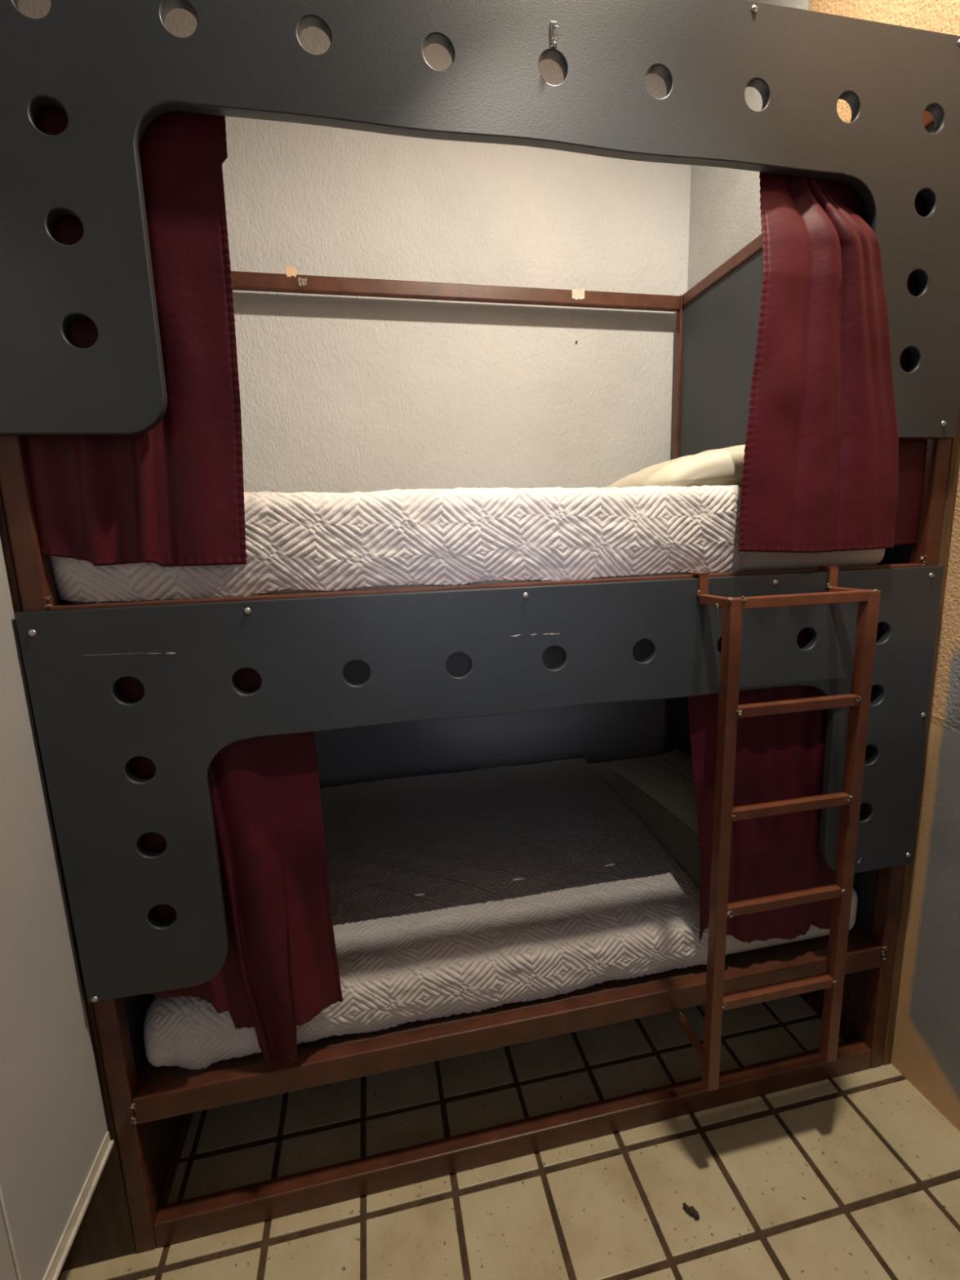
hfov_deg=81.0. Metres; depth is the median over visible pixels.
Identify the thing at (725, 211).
wall
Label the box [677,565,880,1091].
ladder
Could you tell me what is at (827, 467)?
curtain
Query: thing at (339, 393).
wall
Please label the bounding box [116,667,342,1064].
curtain
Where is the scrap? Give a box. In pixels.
[682,1202,699,1219]
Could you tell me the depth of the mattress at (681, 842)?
1.84 m
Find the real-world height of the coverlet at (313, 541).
0.204 m
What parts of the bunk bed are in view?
post, rail, rail, rail, guard panel, guard panel, rail, rail, rail, post, rail, rail, rail, post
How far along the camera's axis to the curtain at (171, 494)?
0.97 m
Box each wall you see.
[0,538,114,1279]
[17,0,691,788]
[687,0,959,1131]
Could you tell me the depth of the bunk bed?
1.07 m
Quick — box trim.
[882,404,959,1065]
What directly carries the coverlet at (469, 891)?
on the mattress at (681, 842)
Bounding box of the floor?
[57,994,959,1279]
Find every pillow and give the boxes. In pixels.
[606,444,745,488]
[607,748,698,834]
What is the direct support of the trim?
attached to the wall at (725, 211)
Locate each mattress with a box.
[68,548,884,604]
[149,755,857,1022]
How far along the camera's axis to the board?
1.18 m
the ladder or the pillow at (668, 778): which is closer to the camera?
the ladder
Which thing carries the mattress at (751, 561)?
on the bunk bed
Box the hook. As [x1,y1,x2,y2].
[550,21,559,46]
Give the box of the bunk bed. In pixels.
[0,0,959,1253]
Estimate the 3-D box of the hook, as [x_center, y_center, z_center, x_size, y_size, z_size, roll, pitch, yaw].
[0.128,-1.039,0.957,0.012,0.036,0.016,-4,10,-11]
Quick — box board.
[0,488,136,1271]
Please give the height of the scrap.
0.018 m
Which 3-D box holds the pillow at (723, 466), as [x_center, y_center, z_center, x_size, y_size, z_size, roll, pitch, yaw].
[0.690,-0.515,1.747,0.493,0.156,0.620,-4,11,-14]
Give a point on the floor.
(855, 1175)
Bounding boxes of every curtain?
[22,105,246,566]
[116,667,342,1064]
[687,627,835,942]
[737,172,927,553]
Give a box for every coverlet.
[49,484,743,603]
[143,757,708,1070]
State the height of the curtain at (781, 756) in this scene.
0.897 m

